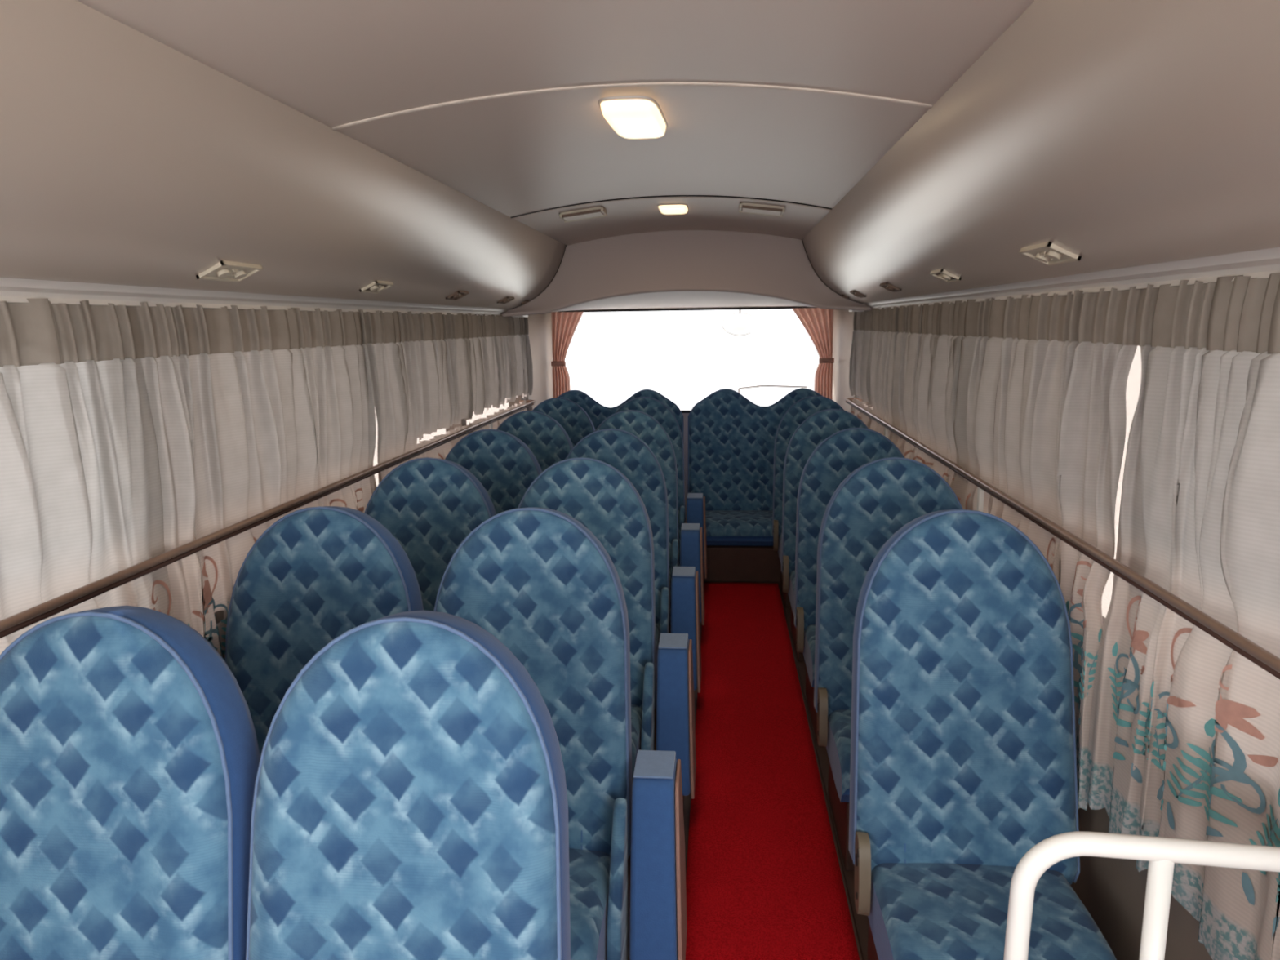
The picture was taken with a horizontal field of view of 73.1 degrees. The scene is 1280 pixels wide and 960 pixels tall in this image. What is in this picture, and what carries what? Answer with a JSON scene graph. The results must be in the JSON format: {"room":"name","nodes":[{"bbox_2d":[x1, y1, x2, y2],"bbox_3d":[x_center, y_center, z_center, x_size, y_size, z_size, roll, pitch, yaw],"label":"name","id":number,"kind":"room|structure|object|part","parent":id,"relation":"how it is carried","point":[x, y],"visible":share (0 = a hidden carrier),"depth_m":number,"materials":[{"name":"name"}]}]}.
{"room":"vehicle interior","nodes":[
{"label":"vehicle interior","id":0,"kind":"room"},
{"bbox_2d":[445,393,526,434],"bbox_3d":[-1.060,0.102,2.364,0.080,2.110,7.600,0,10,5],"label":"wall","id":1,"kind":"structure","parent":0,"point":[464,422],"depth_m":4.20,"materials":[{"name":"plastic"}]},
{"bbox_2d":[0,298,174,654],"bbox_3d":[-1.107,0.352,1.033,0.063,1.148,1.807,0,10,5],"label":"window curtain","id":2,"kind":"object","parent":1,"relation":"hanging from","point":[81,495],"visible":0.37,"depth_m":1.60,"materials":[{"name":"fabric"}]},
{"bbox_2d":[213,610,223,623],"bbox_3d":[-1.035,0.333,2.097,0.030,0.030,7.000,0,10,5],"label":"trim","id":3,"kind":"structure","parent":1,"relation":"attached to","point":[220,614],"depth_m":2.09,"materials":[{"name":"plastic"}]},
{"bbox_2d":[0,277,508,315],"bbox_3d":[-1.033,-0.380,1.753,0.086,0.053,6.580,0,10,5],"label":"trim","id":4,"kind":"structure","parent":1,"relation":"attached to","point":[11,290],"depth_m":1.94,"materials":[{"name":"plastic"}]},
{"bbox_2d":[133,302,376,661],"bbox_3d":[-0.968,0.087,2.475,0.062,1.144,1.192,0,10,5],"label":"window curtain","id":5,"kind":"object","parent":1,"relation":"hanging from","point":[254,411],"visible":0.57,"depth_m":2.16,"materials":[{"name":"fabric"}]},
{"bbox_2d":[0,400,535,638],"bbox_3d":[-0.955,0.068,2.654,0.094,0.140,5.600,0,10,5],"label":"guard rail","id":6,"kind":"object","parent":1,"relation":"attached to","point":[11,624],"visible":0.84,"depth_m":1.91,"materials":[{"name":"brown metal"}]},
{"bbox_2d":[363,310,473,483],"bbox_3d":[-0.862,-0.118,3.612,0.062,1.147,1.221,0,10,5],"label":"window curtain","id":7,"kind":"object","parent":1,"relation":"hanging from","point":[420,364],"visible":0.38,"depth_m":3.40,"materials":[{"name":"fabric"}]},
{"bbox_2d":[466,313,533,431],"bbox_3d":[-0.748,-0.341,4.835,0.068,1.147,1.396,0,10,5],"label":"window curtain","id":8,"kind":"object","parent":1,"relation":"hanging from","point":[501,368],"visible":0.38,"depth_m":4.62,"materials":[{"name":"fabric"}]},
{"bbox_2d":[511,315,528,317],"bbox_3d":[-0.702,-0.969,5.044,0.070,0.037,0.140,0,10,5],"label":"bracket","id":9,"kind":"object","parent":1,"relation":"attached to","point":[521,316],"visible":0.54,"depth_m":4.99,"materials":[{"name":"plastic"}]},
{"bbox_2d":[526,311,557,408],"bbox_3d":[-0.664,-0.353,5.828,0.058,1.600,0.585,2,11,16],"label":"trim","id":10,"kind":"structure","parent":1,"relation":"attached to","point":[540,326],"depth_m":5.83,"materials":[{"name":"plastic"}]},
{"bbox_2d":[76,0,1035,245],"bbox_3d":[-0.064,-0.738,1.505,1.322,0.083,6.400,0,10,5],"label":"ceiling","id":11,"kind":"structure","parent":0,"point":[335,63],"depth_m":1.67,"materials":[{"name":"plastic"}]},
{"bbox_2d":[0,0,566,309],"bbox_3d":[-0.848,-0.542,1.594,0.333,0.352,6.362,0,10,5],"label":"compartment","id":12,"kind":"object","parent":11,"relation":"attached to","point":[126,158],"visible":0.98,"depth_m":1.54,"materials":[{"name":"plastic"}]},
{"bbox_2d":[195,260,263,282],"bbox_3d":[-0.886,-0.450,1.869,0.066,0.037,0.156,0,10,5],"label":"air vent","id":13,"kind":"object","parent":12,"relation":"attached to","point":[225,271],"depth_m":1.85,"materials":[{"name":"beige plastic"}]},
{"bbox_2d":[359,280,393,293],"bbox_3d":[-0.811,-0.595,2.663,0.060,0.035,0.132,0,10,5],"label":"air vent","id":14,"kind":"object","parent":12,"relation":"attached to","point":[376,286],"depth_m":2.64,"materials":[{"name":"beige plastic"}]},
{"bbox_2d":[445,290,469,300],"bbox_3d":[-0.735,-0.743,3.476,0.060,0.035,0.132,0,10,5],"label":"air vent","id":15,"kind":"object","parent":12,"relation":"attached to","point":[456,295],"depth_m":3.45,"materials":[{"name":"beige plastic"}]},
{"bbox_2d":[497,296,515,304],"bbox_3d":[-0.661,-0.886,4.259,0.060,0.035,0.132,0,10,5],"label":"air vent","id":16,"kind":"object","parent":12,"relation":"attached to","point":[507,299],"depth_m":4.23,"materials":[{"name":"beige plastic"}]},
{"bbox_2d":[559,206,607,222],"bbox_3d":[-0.238,-1.114,3.617,0.186,0.055,0.120,0,10,5],"label":"ceiling vent","id":17,"kind":"object","parent":11,"relation":"in","point":[600,211],"visible":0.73,"depth_m":3.57,"materials":[{"name":"beige plastic"}]},
{"bbox_2d":[332,82,932,130],"bbox_3d":[-0.036,-0.787,1.799,1.257,0.071,0.018,0,10,5],"label":"trim","id":18,"kind":"structure","parent":11,"relation":"attached to","point":[643,84],"depth_m":1.79,"materials":[{"name":"grey plastic"}]},
{"bbox_2d":[598,95,667,138],"bbox_3d":[-0.012,-0.858,2.060,0.143,0.033,0.356,0,10,5],"label":"recessed light","id":19,"kind":"object","parent":11,"relation":"in","point":[631,117],"visible":0.96,"depth_m":1.97,"materials":[{"name":"plastic"}]},
{"bbox_2d":[511,195,831,217],"bbox_3d":[0.111,-1.075,3.372,1.257,0.071,0.015,0,10,5],"label":"trim","id":20,"kind":"structure","parent":11,"relation":"attached to","point":[667,195],"depth_m":3.36,"materials":[{"name":"plastic"}]},
{"bbox_2d":[657,203,688,214],"bbox_3d":[0.143,-1.165,3.715,0.130,0.022,0.270,0,10,5],"label":"recessed light","id":21,"kind":"object","parent":11,"relation":"in","point":[665,208],"visible":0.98,"depth_m":3.64,"materials":[{"name":"plastic"}]},
{"bbox_2d":[738,202,785,217],"bbox_3d":[0.500,-1.113,3.548,0.186,0.055,0.120,0,10,5],"label":"ceiling vent","id":22,"kind":"object","parent":11,"relation":"in","point":[748,208],"visible":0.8,"depth_m":3.50,"materials":[{"name":"beige plastic"}]},
{"bbox_2d":[801,0,1279,303],"bbox_3d":[0.723,-0.540,1.447,0.333,0.352,6.362,0,10,5],"label":"compartment","id":23,"kind":"object","parent":11,"relation":"attached to","point":[1090,135],"visible":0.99,"depth_m":1.26,"materials":[{"name":"plastic"}]},
{"bbox_2d":[849,289,866,297],"bbox_3d":[1.035,-0.883,4.101,0.060,0.035,0.132,0,10,5],"label":"air vent","id":24,"kind":"object","parent":23,"relation":"attached to","point":[855,292],"depth_m":4.07,"materials":[{"name":"beige plastic"}]},
{"bbox_2d":[879,282,901,292],"bbox_3d":[0.961,-0.740,3.317,0.060,0.035,0.132,0,10,5],"label":"air vent","id":25,"kind":"object","parent":23,"relation":"attached to","point":[887,286],"depth_m":3.29,"materials":[{"name":"beige plastic"}]},
{"bbox_2d":[929,268,961,282],"bbox_3d":[0.885,-0.592,2.504,0.060,0.035,0.132,0,10,5],"label":"air vent","id":26,"kind":"object","parent":23,"relation":"attached to","point":[943,274],"depth_m":2.48,"materials":[{"name":"beige plastic"}]},
{"bbox_2d":[1019,241,1081,266],"bbox_3d":[0.810,-0.447,1.710,0.066,0.037,0.156,0,10,5],"label":"air vent","id":27,"kind":"object","parent":23,"relation":"attached to","point":[1049,253],"depth_m":1.69,"materials":[{"name":"beige plastic"}]},
{"bbox_2d":[583,306,805,523],"bbox_3d":[0.359,-0.582,6.026,2.220,2.110,0.080,0,10,5],"label":"wall","id":28,"kind":"structure","parent":0,"point":[685,415],"depth_m":6.04,"materials":[{"name":"plastic"}]},
{"bbox_2d":[551,311,583,397],"bbox_3d":[-0.492,-0.781,5.921,0.235,0.725,0.049,0,10,5],"label":"curtain","id":29,"kind":"object","parent":28,"relation":"hanging from","point":[564,324],"visible":0.74,"depth_m":5.89,"materials":[{"name":"pink fabric"}]},
{"bbox_2d":[502,230,871,316],"bbox_3d":[0.286,-1.238,5.240,2.000,0.466,1.238,0,10,5],"label":"rear overhead panel","id":30,"kind":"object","parent":28,"relation":"attached to","point":[677,268],"depth_m":4.66,"materials":[{"name":"plastic"}]},
{"bbox_2d":[560,306,816,413],"bbox_3d":[0.351,-0.816,5.939,1.900,0.712,0.016,0,10,5],"label":"trim","id":31,"kind":"structure","parent":28,"relation":"attached to","point":[757,308],"depth_m":5.88,"materials":[{"name":"rubber"}]},
{"bbox_2d":[721,309,758,336],"bbox_3d":[0.704,-1.183,6.058,0.264,0.345,0.284,0,10,5],"label":"mirror","id":32,"kind":"object","parent":28,"relation":"attached to","point":[740,323],"visible":0.95,"depth_m":6.16,"materials":[{"name":"white mirror"}]},
{"bbox_2d":[737,385,807,392],"bbox_3d":[0.923,-0.557,6.021,0.476,0.208,0.027,0,10,5],"label":"rear wiper","id":33,"kind":"object","parent":28,"relation":"attached to","point":[739,388],"visible":0.75,"depth_m":6.01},
{"bbox_2d":[791,307,834,399],"bbox_3d":[1.151,-0.778,5.767,0.285,0.725,0.049,0,10,5],"label":"curtain","id":34,"kind":"object","parent":28,"relation":"hanging from","point":[818,322],"visible":0.8,"depth_m":5.73,"materials":[{"name":"pink fabric"}]},
{"bbox_2d":[627,581,868,959],"bbox_3d":[0.021,1.112,2.446,2.120,0.060,7.600,0,10,5],"label":"floor","id":35,"kind":"structure","parent":0,"point":[861,921],"depth_m":2.68,"materials":[{"name":"carpet"}]},
{"bbox_2d":[0,605,260,959],"bbox_3d":[-0.834,0.769,1.190,0.478,1.088,0.612,0,10,5],"label":"passenger seat","id":36,"kind":"object","parent":35,"relation":"on","point":[130,757],"visible":0.98,"depth_m":1.26,"materials":[{"name":"blue fabric"}]},
{"bbox_2d":[225,506,423,756],"bbox_3d":[-0.763,0.634,1.929,0.478,1.088,0.612,0,10,5],"label":"passenger seat","id":37,"kind":"object","parent":35,"relation":"on","point":[315,575],"visible":0.23,"depth_m":2.00,"materials":[{"name":"fabric"}]},
{"bbox_2d":[245,610,570,959],"bbox_3d":[-0.350,0.770,1.144,0.478,1.088,0.612,0,10,5],"label":"passenger seat","id":38,"kind":"object","parent":35,"relation":"on","point":[410,799],"visible":1,"depth_m":1.22,"materials":[{"name":"fabric"}]},
{"bbox_2d":[364,457,496,611],"bbox_3d":[-0.693,0.499,2.668,0.478,1.088,0.612,0,10,5],"label":"passenger seat","id":39,"kind":"object","parent":35,"relation":"on","point":[430,506],"visible":0.21,"depth_m":2.74,"materials":[{"name":"fabric"}]},
{"bbox_2d":[444,429,542,514],"bbox_3d":[-0.624,0.365,3.408,0.478,1.088,0.612,0,10,5],"label":"passenger seat","id":40,"kind":"object","parent":35,"relation":"on","point":[504,465],"visible":0.14,"depth_m":3.48,"materials":[{"name":"fabric"}]},
{"bbox_2d":[433,506,632,959],"bbox_3d":[-0.267,0.635,1.883,0.478,1.088,0.612,0,10,5],"label":"passenger seat","id":41,"kind":"object","parent":35,"relation":"on","point":[540,581],"visible":0.37,"depth_m":1.94,"materials":[{"name":"fabric"}]},
{"bbox_2d":[568,848,610,959],"bbox_3d":[-0.272,0.889,1.833,0.410,0.106,0.424,0,10,5],"label":"seat cushion","id":42,"kind":"object","parent":41,"relation":"on","point":[588,868],"depth_m":1.76,"materials":[{"name":"fabric"}]},
{"bbox_2d":[497,410,573,471],"bbox_3d":[-0.554,0.230,4.148,0.478,1.088,0.612,0,10,5],"label":"passenger seat","id":43,"kind":"object","parent":35,"relation":"on","point":[549,442],"visible":0.12,"depth_m":4.22,"materials":[{"name":"fabric"}]},
{"bbox_2d":[532,397,595,447],"bbox_3d":[-0.485,0.095,4.887,0.478,1.088,0.612,0,10,5],"label":"passenger seat","id":44,"kind":"object","parent":35,"relation":"on","point":[575,421],"visible":0.16,"depth_m":4.96,"materials":[{"name":"fabric"}]},
{"bbox_2d":[517,457,657,779],"bbox_3d":[-0.198,0.500,2.622,0.478,1.088,0.612,0,10,5],"label":"passenger seat","id":45,"kind":"object","parent":35,"relation":"on","point":[593,492],"visible":0.27,"depth_m":2.69,"materials":[{"name":"fabric"}]},
{"bbox_2d":[631,704,642,779],"bbox_3d":[-0.203,0.754,2.573,0.410,0.106,0.424,0,10,5],"label":"seat cushion","id":46,"kind":"object","parent":45,"relation":"on","point":[636,709],"depth_m":2.52,"materials":[{"name":"fabric"}]},
{"bbox_2d":[565,428,670,678],"bbox_3d":[-0.128,0.365,3.362,0.478,1.088,0.612,0,10,5],"label":"passenger seat","id":47,"kind":"object","parent":35,"relation":"on","point":[622,450],"visible":0.19,"depth_m":3.43,"materials":[{"name":"fabric"}]},
{"bbox_2d":[655,622,659,651],"bbox_3d":[-0.133,0.619,3.312,0.410,0.106,0.424,0,10,5],"label":"seat cushion","id":48,"kind":"object","parent":47,"relation":"on","point":[657,624],"depth_m":3.30,"materials":[{"name":"fabric"}]},
{"bbox_2d":[557,389,684,439],"bbox_3d":[-0.204,0.000,5.388,0.939,1.088,0.716,0,10,5],"label":"seat","id":49,"kind":"object","parent":35,"relation":"on","point":[597,413],"visible":0.14,"depth_m":5.52,"materials":[{"name":"fabric"}]},
{"bbox_2d":[595,409,679,588],"bbox_3d":[-0.059,0.231,4.101,0.478,1.088,0.612,0,10,5],"label":"passenger seat","id":50,"kind":"object","parent":35,"relation":"on","point":[641,424],"visible":0.23,"depth_m":4.17,"materials":[{"name":"fabric"}]},
{"bbox_2d":[606,750,687,959],"bbox_3d":[0.019,0.905,1.889,0.156,0.547,0.328,0,10,5],"label":"seat","id":51,"kind":"object","parent":35,"relation":"on","point":[658,895],"visible":1,"depth_m":1.83,"materials":[{"name":"blue fabric"}]},
{"bbox_3d":[-0.049,0.884,1.813,0.034,0.377,0.173,0,10,5],"label":"folded backrest","id":52,"kind":"part","parent":51,"relation":"part of","materials":[{"name":"fabric"}]},
{"bbox_2d":[629,757,677,959],"bbox_3d":[0.037,0.848,1.915,0.102,0.430,0.255,0,10,5],"label":"cushion","id":53,"kind":"object","parent":51,"relation":"on","point":[654,821],"depth_m":1.83,"materials":[{"name":"blue fabric"}]},
{"bbox_2d":[615,396,684,535],"bbox_3d":[0.011,0.096,4.841,0.478,1.088,0.612,0,10,5],"label":"passenger seat","id":54,"kind":"object","parent":35,"relation":"on","point":[655,408],"visible":0.13,"depth_m":4.91,"materials":[{"name":"fabric"}]},
{"bbox_2d":[640,633,696,804],"bbox_3d":[0.089,0.770,2.629,0.156,0.547,0.328,0,10,5],"label":"seat","id":55,"kind":"object","parent":35,"relation":"on","point":[675,700],"visible":0.74,"depth_m":2.57,"materials":[{"name":"fabric"}]},
{"bbox_3d":[0.021,0.749,2.552,0.034,0.377,0.173,0,10,5],"label":"folded backrest","id":56,"kind":"part","parent":55,"relation":"part of","materials":[{"name":"fabric"}]},
{"bbox_2d":[656,638,690,795],"bbox_3d":[0.106,0.713,2.654,0.102,0.430,0.255,0,10,5],"label":"cushion","id":57,"kind":"object","parent":55,"relation":"on","point":[673,655],"depth_m":2.57,"materials":[{"name":"blue fabric"}]},
{"bbox_2d":[659,566,701,693],"bbox_3d":[0.158,0.635,3.368,0.156,0.547,0.328,0,10,5],"label":"seat","id":58,"kind":"object","parent":35,"relation":"on","point":[685,600],"visible":0.68,"depth_m":3.31,"materials":[{"name":"fabric"}]},
{"bbox_3d":[0.090,0.614,3.292,0.034,0.377,0.173,0,10,5],"label":"folded backrest","id":59,"kind":"part","parent":58,"relation":"part of","materials":[{"name":"fabric"}]},
{"bbox_2d":[671,569,697,690],"bbox_3d":[0.176,0.578,3.394,0.102,0.430,0.255,0,10,5],"label":"cushion","id":60,"kind":"object","parent":58,"relation":"on","point":[684,582],"depth_m":3.31,"materials":[{"name":"blue fabric"}]},
{"bbox_2d":[670,523,704,625],"bbox_3d":[0.228,0.500,4.108,0.156,0.547,0.328,0,10,5],"label":"seat","id":61,"kind":"object","parent":35,"relation":"on","point":[691,535],"visible":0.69,"depth_m":4.05,"materials":[{"name":"fabric"}]},
{"bbox_3d":[0.159,0.479,4.032,0.034,0.377,0.173,0,10,5],"label":"folded backrest","id":62,"kind":"part","parent":61,"relation":"part of","materials":[{"name":"fabric"}]},
{"bbox_2d":[680,526,702,622],"bbox_3d":[0.245,0.443,4.133,0.102,0.430,0.255,0,10,5],"label":"cushion","id":63,"kind":"object","parent":61,"relation":"on","point":[691,542],"depth_m":4.05,"materials":[{"name":"blue fabric"}]},
{"bbox_2d":[678,493,706,578],"bbox_3d":[0.297,0.365,4.848,0.156,0.547,0.328,0,10,5],"label":"seat","id":64,"kind":"object","parent":35,"relation":"on","point":[695,502],"visible":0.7,"depth_m":4.79,"materials":[{"name":"fabric"}]},
{"bbox_3d":[0.229,0.345,4.771,0.034,0.377,0.173,0,10,5],"label":"folded backrest","id":65,"kind":"part","parent":64,"relation":"part of","materials":[{"name":"fabric"}]},
{"bbox_2d":[686,496,704,576],"bbox_3d":[0.315,0.308,4.873,0.102,0.430,0.255,0,10,5],"label":"cushion","id":66,"kind":"object","parent":64,"relation":"on","point":[695,504],"depth_m":4.80,"materials":[{"name":"blue fabric"}]},
{"bbox_2d":[687,387,823,582],"bbox_3d":[0.769,0.002,5.298,0.964,1.088,0.716,0,10,5],"label":"seat","id":67,"kind":"object","parent":35,"relation":"on","point":[731,442],"visible":0.56,"depth_m":5.42,"materials":[{"name":"fabric"}]},
{"bbox_2d":[705,510,773,536],"bbox_3d":[0.763,0.262,5.240,0.955,0.105,0.509,0,10,5],"label":"seat cushion","id":68,"kind":"object","parent":67,"relation":"on","point":[718,522],"depth_m":5.06,"materials":[{"name":"fabric"}]},
{"bbox_3d":[0.782,-0.171,5.432,0.955,0.785,0.192,0,10,5],"label":"backrest panel","id":69,"kind":"part","parent":67,"relation":"part of","materials":[{"name":"fabric"}]},
{"bbox_2d":[684,582,863,959],"bbox_3d":[0.313,1.143,2.050,0.432,0.014,6.065,0,10,5],"label":"carpet runner","id":70,"kind":"object","parent":35,"relation":"on","point":[766,880],"visible":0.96,"depth_m":2.68,"materials":[{"name":"red carpet"}]},
{"bbox_2d":[772,395,844,607],"bbox_3d":[0.977,0.098,4.751,0.478,1.088,0.612,0,10,5],"label":"passenger seat","id":71,"kind":"object","parent":35,"relation":"on","point":[806,406],"visible":0.3,"depth_m":4.84,"materials":[{"name":"fabric"}]},
{"bbox_2d":[778,533,782,545],"bbox_3d":[0.971,0.351,4.701,0.410,0.106,0.424,0,10,5],"label":"seat cushion","id":72,"kind":"object","parent":71,"relation":"on","point":[780,534],"depth_m":4.77,"materials":[{"name":"fabric"}]},
{"bbox_3d":[0.972,0.543,4.767,0.361,0.205,0.395,0,10,5],"label":"seat","id":73,"kind":"part","parent":71,"relation":"part of","materials":[{"name":"beige plastic"}]},
{"bbox_3d":[0.985,-0.068,4.838,0.470,0.782,0.185,0,10,5],"label":"backrest panel","id":74,"kind":"part","parent":71,"relation":"part of","materials":[{"name":"fabric"}]},
{"bbox_2d":[781,408,867,661],"bbox_3d":[0.907,0.232,4.011,0.478,1.088,0.612,0,10,5],"label":"passenger seat","id":75,"kind":"object","parent":35,"relation":"on","point":[819,426],"visible":0.22,"depth_m":4.09,"materials":[{"name":"fabric"}]},
{"bbox_2d":[789,569,795,591],"bbox_3d":[0.902,0.486,3.962,0.410,0.106,0.424,0,10,5],"label":"seat cushion","id":76,"kind":"object","parent":75,"relation":"on","point":[792,572],"depth_m":4.01,"materials":[{"name":"fabric"}]},
{"bbox_3d":[0.902,0.678,4.028,0.361,0.205,0.395,0,10,5],"label":"seat","id":77,"kind":"part","parent":75,"relation":"part of","materials":[{"name":"beige plastic"}]},
{"bbox_3d":[0.915,0.067,4.099,0.470,0.782,0.185,0,10,5],"label":"backrest panel","id":78,"kind":"part","parent":75,"relation":"part of","materials":[{"name":"fabric"}]},
{"bbox_2d":[794,427,904,741],"bbox_3d":[0.838,0.367,3.272,0.478,1.088,0.612,0,10,5],"label":"passenger seat","id":79,"kind":"object","parent":35,"relation":"on","point":[847,450],"visible":0.28,"depth_m":3.35,"materials":[{"name":"fabric"}]},
{"bbox_2d":[804,624,815,679],"bbox_3d":[0.833,0.621,3.222,0.410,0.106,0.424,0,10,5],"label":"seat cushion","id":80,"kind":"object","parent":79,"relation":"on","point":[810,629],"depth_m":3.20,"materials":[{"name":"fabric"}]},
{"bbox_3d":[0.833,0.813,3.288,0.361,0.205,0.395,0,10,5],"label":"seat","id":81,"kind":"part","parent":79,"relation":"part of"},
{"bbox_3d":[0.846,0.202,3.359,0.470,0.782,0.185,0,10,5],"label":"backrest panel","id":82,"kind":"part","parent":79,"relation":"part of","materials":[{"name":"fabric"}]},
{"bbox_2d":[813,457,963,871],"bbox_3d":[0.768,0.502,2.532,0.478,1.088,0.612,0,10,5],"label":"passenger seat","id":83,"kind":"object","parent":35,"relation":"on","point":[879,497],"visible":0.37,"depth_m":2.61,"materials":[{"name":"fabric"}]},
{"bbox_2d":[827,709,851,794],"bbox_3d":[0.763,0.756,2.482,0.410,0.106,0.424,0,10,5],"label":"seat cushion","id":84,"kind":"object","parent":83,"relation":"on","point":[839,721],"depth_m":2.44,"materials":[{"name":"fabric"}]},
{"bbox_3d":[0.763,0.948,2.549,0.361,0.205,0.395,0,10,5],"label":"seat","id":85,"kind":"part","parent":83,"relation":"part of","materials":[{"name":"blue fabric"}]},
{"bbox_3d":[0.777,0.336,2.620,0.470,0.782,0.185,0,10,5],"label":"backrest panel","id":86,"kind":"part","parent":83,"relation":"part of","materials":[{"name":"fabric"}]},
{"bbox_2d":[848,509,1116,959],"bbox_3d":[0.699,0.637,1.792,0.478,1.088,0.612,0,10,5],"label":"passenger seat","id":87,"kind":"object","parent":35,"relation":"on","point":[963,755],"visible":0.92,"depth_m":1.85,"materials":[{"name":"blue fabric"}]},
{"bbox_3d":[0.694,1.083,1.809,0.361,0.205,0.395,0,10,5],"label":"seat","id":88,"kind":"part","parent":87,"relation":"part of","materials":[{"name":"blue fabric"}]},
{"bbox_3d":[0.707,0.471,1.880,0.470,0.782,0.185,0,10,5],"label":"backrest panel","id":89,"kind":"part","parent":87,"relation":"part of","materials":[{"name":"fabric"}]},
{"bbox_2d":[871,862,1116,959],"bbox_3d":[0.694,0.891,1.743,0.410,0.106,0.424,0,10,5],"label":"seat cushion","id":90,"kind":"object","parent":87,"relation":"on","point":[920,911],"depth_m":1.70,"materials":[{"name":"fabric"}]},
{"bbox_2d":[1003,831,1279,959],"bbox_3d":[0.703,0.878,1.218,0.426,0.818,0.072,1,10,11],"label":"handrail","id":91,"kind":"object","parent":35,"relation":"on","point":[1162,853],"visible":1,"depth_m":1.15,"materials":[{"name":"white metal"}]},
{"bbox_3d":[0.700,0.887,1.219,0.029,0.800,0.029,0,10,5],"label":"post","id":92,"kind":"part","parent":91,"relation":"part of","materials":[{"name":"white metal"}]},
{"bbox_2d":[855,382,1212,959],"bbox_3d":[1.071,0.105,2.164,0.080,2.110,7.600,0,10,5],"label":"wall","id":93,"kind":"structure","parent":0,"point":[1113,891],"depth_m":1.79,"materials":[{"name":"plastic"}]},
{"bbox_2d":[831,309,855,413],"bbox_3d":[1.326,-0.349,5.642,0.058,1.600,0.585,-2,10,-5],"label":"trim","id":94,"kind":"structure","parent":93,"relation":"attached to","point":[842,329],"depth_m":5.67,"materials":[{"name":"plastic"}]},
{"bbox_2d":[848,310,863,311],"bbox_3d":[1.220,-0.966,4.864,0.070,0.037,0.140,0,10,5],"label":"bracket","id":95,"kind":"object","parent":93,"relation":"attached to","point":[849,310],"visible":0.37,"depth_m":4.80,"materials":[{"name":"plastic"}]},
{"bbox_2d":[848,306,899,439],"bbox_3d":[1.223,-0.341,4.657,0.060,1.143,1.382,0,10,5],"label":"window curtain","id":96,"kind":"object","parent":93,"relation":"hanging from","point":[875,332],"visible":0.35,"depth_m":4.44,"materials":[{"name":"fabric"}]},
{"bbox_2d":[890,297,1006,513],"bbox_3d":[1.094,-0.087,3.276,0.066,1.147,1.482,0,10,5],"label":"window curtain","id":97,"kind":"object","parent":93,"relation":"hanging from","point":[947,361],"visible":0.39,"depth_m":2.92,"materials":[{"name":"fabric"}]},
{"bbox_2d":[844,397,1279,679],"bbox_3d":[1.022,0.071,2.469,0.094,0.140,5.600,0,10,5],"label":"guard rail","id":98,"kind":"object","parent":93,"relation":"attached to","point":[1268,661],"visible":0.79,"depth_m":1.63,"materials":[{"name":"brown metal"}]},
{"bbox_2d":[990,286,1142,810],"bbox_3d":[0.989,0.117,2.159,0.065,1.149,0.844,0,10,5],"label":"window curtain","id":99,"kind":"object","parent":93,"relation":"hanging from","point":[1060,421],"visible":0.56,"depth_m":1.93,"materials":[{"name":"fabric"}]},
{"bbox_2d":[863,246,1279,309],"bbox_3d":[0.933,-0.377,1.569,0.086,0.053,6.580,0,10,5],"label":"trim","id":100,"kind":"structure","parent":93,"relation":"attached to","point":[1258,264],"depth_m":1.66,"materials":[{"name":"plastic"}]},
{"bbox_2d":[1084,272,1279,959],"bbox_3d":[0.867,0.323,0.863,0.058,1.089,1.858,0,10,5],"label":"window curtain","id":101,"kind":"object","parent":93,"relation":"hanging from","point":[1184,742],"visible":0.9,"depth_m":1.41,"materials":[{"name":"fabric"}]},
{"label":"outside","id":102,"kind":"structure","parent":0,"visible":0},
{"bbox_2d":[373,345,1141,617],"bbox_3d":[1.671,-1.136,20.052,120.000,0.050,120.000,0,10,5],"label":"sky","id":103,"kind":"structure","parent":102,"point":[685,377],"depth_m":39.90,"materials":[{"name":"white"}]}
]}

